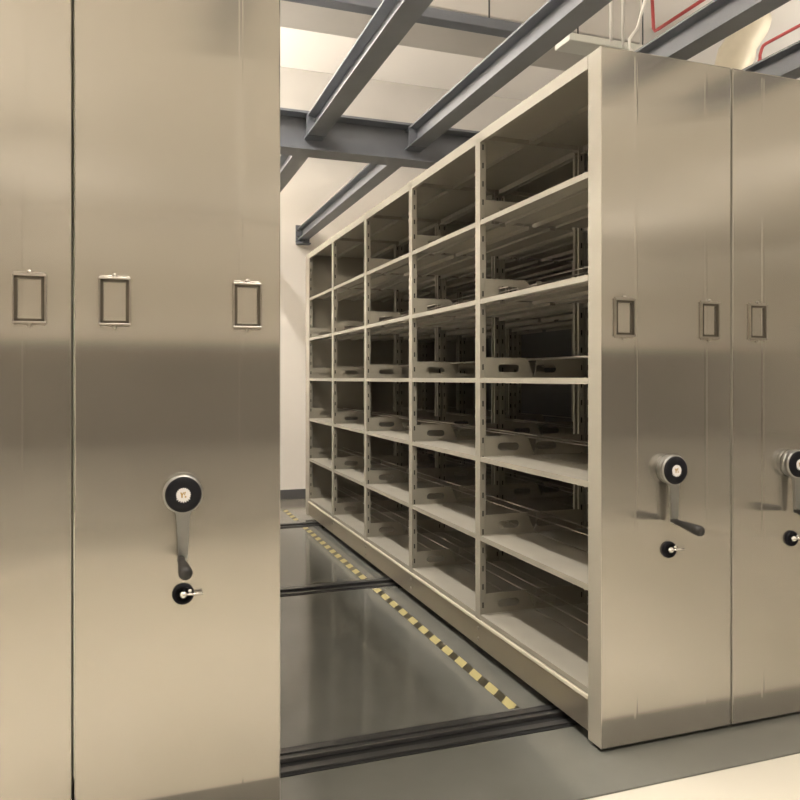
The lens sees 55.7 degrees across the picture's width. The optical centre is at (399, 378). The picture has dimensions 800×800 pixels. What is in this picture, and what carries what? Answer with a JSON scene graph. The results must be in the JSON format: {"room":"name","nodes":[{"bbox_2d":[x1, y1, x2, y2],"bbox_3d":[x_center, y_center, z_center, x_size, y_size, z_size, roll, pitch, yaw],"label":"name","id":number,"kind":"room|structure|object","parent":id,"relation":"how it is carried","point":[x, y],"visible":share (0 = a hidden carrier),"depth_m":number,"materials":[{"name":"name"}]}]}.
{"room":"archive storage room","nodes":[
{"label":"archive storage room","id":0,"kind":"room"},
{"bbox_2d":[280,157,426,489],"bbox_3d":[2.003,-0.850,9.332,20.200,4.700,0.100,0,0,-19],"label":"wall","id":1,"kind":"structure","parent":0,"point":[317,180],"depth_m":8.18,"materials":[{"name":"paint"}]},
{"bbox_2d":[280,489,305,499],"bbox_3d":[2.022,1.248,9.278,20.000,0.105,0.014,0,0,-19],"label":"baseboard","id":2,"kind":"structure","parent":1,"relation":"attached to","point":[290,493],"depth_m":8.15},
{"bbox_2d":[280,0,432,191],"bbox_3d":[-0.491,-1.550,4.588,0.150,0.210,7.178,0,0,-19],"label":"steel beam","id":3,"kind":"structure","parent":1,"relation":"attached to","point":[392,20],"depth_m":3.72,"materials":[{"name":"metal"}]},
{"bbox_2d":[280,107,479,168],"bbox_3d":[-0.045,-1.529,4.927,12.800,0.236,0.170,0,0,-19],"label":"cross beam","id":4,"kind":"structure","parent":3,"relation":"attached to","point":[351,138],"depth_m":4.84,"materials":[{"name":"metal"}]},
{"bbox_2d":[296,0,611,244],"bbox_3d":[0.139,-1.550,4.811,0.150,0.210,7.178,0,0,-19],"label":"steel beam","id":5,"kind":"structure","parent":1,"relation":"attached to","point":[555,20],"depth_m":3.98,"materials":[{"name":"metal"}]},
{"bbox_2d":[635,0,790,59],"bbox_3d":[0.766,-1.550,5.032,0.150,0.210,7.178,0,0,-19],"label":"steel beam","id":6,"kind":"structure","parent":1,"relation":"attached to","point":[717,20],"depth_m":3.33,"materials":[{"name":"metal"}]},
{"bbox_2d":[742,40,799,78],"bbox_3d":[1.398,-1.550,5.256,0.150,0.210,7.178,0,0,-19],"label":"steel beam","id":7,"kind":"structure","parent":1,"relation":"attached to","point":[785,62],"depth_m":3.77,"materials":[{"name":"metal"}]},
{"bbox_2d":[280,516,799,799],"bbox_3d":[3.207,1.303,5.928,20.000,0.006,5.000,0,0,-19],"label":"floor","id":8,"kind":"structure","parent":0,"point":[351,664],"depth_m":2.94,"materials":[{"name":"grey concrete"}]},
{"bbox_2d":[280,521,322,528],"bbox_3d":[-2.207,1.291,6.241,9.200,0.018,0.190,0,0,-19],"label":"rail","id":9,"kind":"object","parent":8,"relation":"on","point":[301,524],"visible":0.02,"depth_m":6.67,"materials":[{"name":"metal"}]},
{"bbox_2d":[302,527,367,578],"bbox_3d":[-0.530,1.299,5.752,0.046,0.001,1.800,0,0,-19],"label":"tape","id":10,"kind":"object","parent":8,"relation":"on","point":[345,562],"visible":1,"depth_m":5.57,"materials":[{"name":"yellow plastic"}]},
{"bbox_2d":[280,577,398,596],"bbox_3d":[-1.527,1.291,4.318,9.200,0.018,0.190,0,0,-19],"label":"rail","id":11,"kind":"object","parent":8,"relation":"on","point":[379,582],"visible":0.02,"depth_m":4.69,"materials":[{"name":"metal"}]},
{"bbox_2d":[280,704,579,777],"bbox_3d":[-0.849,1.291,2.399,9.200,0.018,0.190,0,0,-19],"label":"rail","id":12,"kind":"object","parent":8,"relation":"on","point":[343,752],"visible":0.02,"depth_m":2.71,"materials":[{"name":"metal"}]},
{"bbox_2d":[0,0,73,799],"bbox_3d":[-1.925,0.067,4.124,0.571,2.445,4.934,0,0,-19],"label":"shelving unit","id":13,"kind":"object","parent":12,"relation":"on","point":[37,36],"visible":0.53,"depth_m":2.03,"materials":[{"name":"metal"}]},
{"bbox_2d":[74,0,279,799],"bbox_3d":[-1.385,0.067,4.315,0.571,2.445,4.934,0,0,-19],"label":"shelving unit","id":14,"kind":"object","parent":12,"relation":"on","point":[177,102],"visible":1,"depth_m":2.15,"materials":[{"name":"metal"}]},
{"bbox_2d":[425,224,571,529],"bbox_3d":[1.279,0.067,5.257,0.571,2.445,4.934,0,0,-19],"label":"shelving unit","id":15,"kind":"object","parent":12,"relation":"on","point":[530,401],"visible":0.09,"depth_m":6.39,"materials":[{"name":"metal"}]},
{"bbox_2d":[306,46,730,748],"bbox_3d":[0.201,0.067,4.876,0.571,2.445,4.934,0,0,-19],"label":"shelving unit","id":16,"kind":"object","parent":12,"relation":"on","point":[648,655],"visible":1,"depth_m":2.86,"materials":[{"name":"metal"}]},
{"bbox_2d":[370,68,799,723],"bbox_3d":[0.740,0.067,5.067,0.571,2.445,4.934,0,0,-19],"label":"shelving unit","id":17,"kind":"object","parent":12,"relation":"on","point":[765,108],"visible":0.46,"depth_m":2.89,"materials":[{"name":"metal"}]},
{"bbox_2d":[373,588,518,708],"bbox_3d":[0.151,1.299,3.827,0.046,0.001,1.795,0,0,-19],"label":"tape","id":18,"kind":"object","parent":8,"relation":"on","point":[477,676],"visible":1,"depth_m":3.55,"materials":[{"name":"yellow plastic"}]},
{"bbox_2d":[280,0,799,99],"bbox_3d":[5.201,-3.250,0.290,20.200,0.100,19.280,0,0,-19],"label":"ceiling","id":19,"kind":"structure","parent":0,"point":[299,49],"depth_m":7.52,"materials":[{"name":"paint"}]},
{"bbox_2d":[280,67,523,130],"bbox_3d":[2.080,-2.810,9.115,20.000,0.780,0.360,0,0,-19],"label":"ceiling beam","id":20,"kind":"structure","parent":19,"relation":"attached to","point":[300,89],"depth_m":8.14,"materials":[{"name":"concrete"}]},
{"bbox_2d":[283,0,521,37],"bbox_3d":[-2.409,-2.735,3.889,7.450,0.930,0.100,0,0,-19],"label":"steel beam","id":21,"kind":"structure","parent":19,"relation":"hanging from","point":[431,16],"depth_m":4.81,"materials":[{"name":"paint"}]},
{"bbox_2d":[280,0,639,70],"bbox_3d":[-2.352,-2.825,4.403,8.500,0.750,0.630,0,0,-19],"label":"ceiling beam","id":22,"kind":"structure","parent":19,"relation":"attached to","point":[293,15],"depth_m":5.36,"materials":[{"name":"concrete"}]},
{"bbox_2d":[555,0,642,55],"bbox_3d":[1.411,-2.687,5.060,0.750,1.027,0.180,0,0,-19],"label":"fitting","id":23,"kind":"object","parent":19,"relation":"hanging from","point":[574,43],"visible":0.33,"depth_m":4.95,"materials":[{"name":"metal"}]},
{"bbox_2d":[609,0,612,41],"bbox_3d":[1.182,-2.545,4.236,0.017,1.310,0.017,0,0,-19],"label":"hanging cable","id":24,"kind":"object","parent":19,"relation":"hanging from","point":[611,2],"visible":1,"depth_m":4.23,"materials":[{"name":"white plastic"}]},
{"bbox_2d":[621,0,624,47],"bbox_3d":[1.257,-2.534,4.263,0.017,1.332,0.017,0,0,-19],"label":"hanging cable","id":25,"kind":"object","parent":19,"relation":"hanging from","point":[622,1],"visible":1,"depth_m":4.26,"materials":[{"name":"white plastic"}]},
{"bbox_2d":[628,0,645,50],"bbox_3d":[1.497,-2.510,4.348,0.441,1.386,0.017,0,0,-19],"label":"cable","id":26,"kind":"object","parent":19,"relation":"hanging from","point":[644,1],"visible":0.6,"depth_m":4.29,"materials":[{"name":"white plastic"}]},
{"bbox_2d":[650,0,704,32],"bbox_3d":[2.503,-3.032,5.242,0.066,0.336,2.215,0,0,-22],"label":"pipe","id":27,"kind":"object","parent":19,"relation":"hanging from","point":[698,2],"visible":1,"depth_m":6.12,"materials":[{"name":"metal"}]},
{"bbox_2d":[714,13,771,69],"bbox_3d":[3.013,-2.877,6.725,0.546,0.748,0.350,0,0,2],"label":"duct","id":28,"kind":"object","parent":19,"relation":"attached to","point":[738,50],"visible":0.5,"depth_m":6.59,"materials":[{"name":"metal"}]},
{"bbox_2d":[757,24,799,61],"bbox_3d":[3.081,-2.794,4.864,0.048,0.812,1.919,0,0,-21],"label":"pipe","id":29,"kind":"object","parent":19,"relation":"hanging from","point":[798,25],"visible":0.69,"depth_m":5.62,"materials":[{"name":"metal"}]},
{"bbox_2d":[280,498,799,799],"bbox_3d":[5.201,1.400,0.290,20.000,0.200,19.080,0,0,-19],"label":"floor","id":30,"kind":"structure","parent":0,"point":[778,778],"depth_m":2.43,"materials":[{"name":"plastic"}]},
{"bbox_2d":[283,509,297,520],"bbox_3d":[-1.047,1.299,7.214,0.046,0.001,0.600,0,0,-19],"label":"tape","id":31,"kind":"object","parent":30,"relation":"on","point":[286,511],"visible":1,"depth_m":7.22,"materials":[{"name":"yellow plastic"}]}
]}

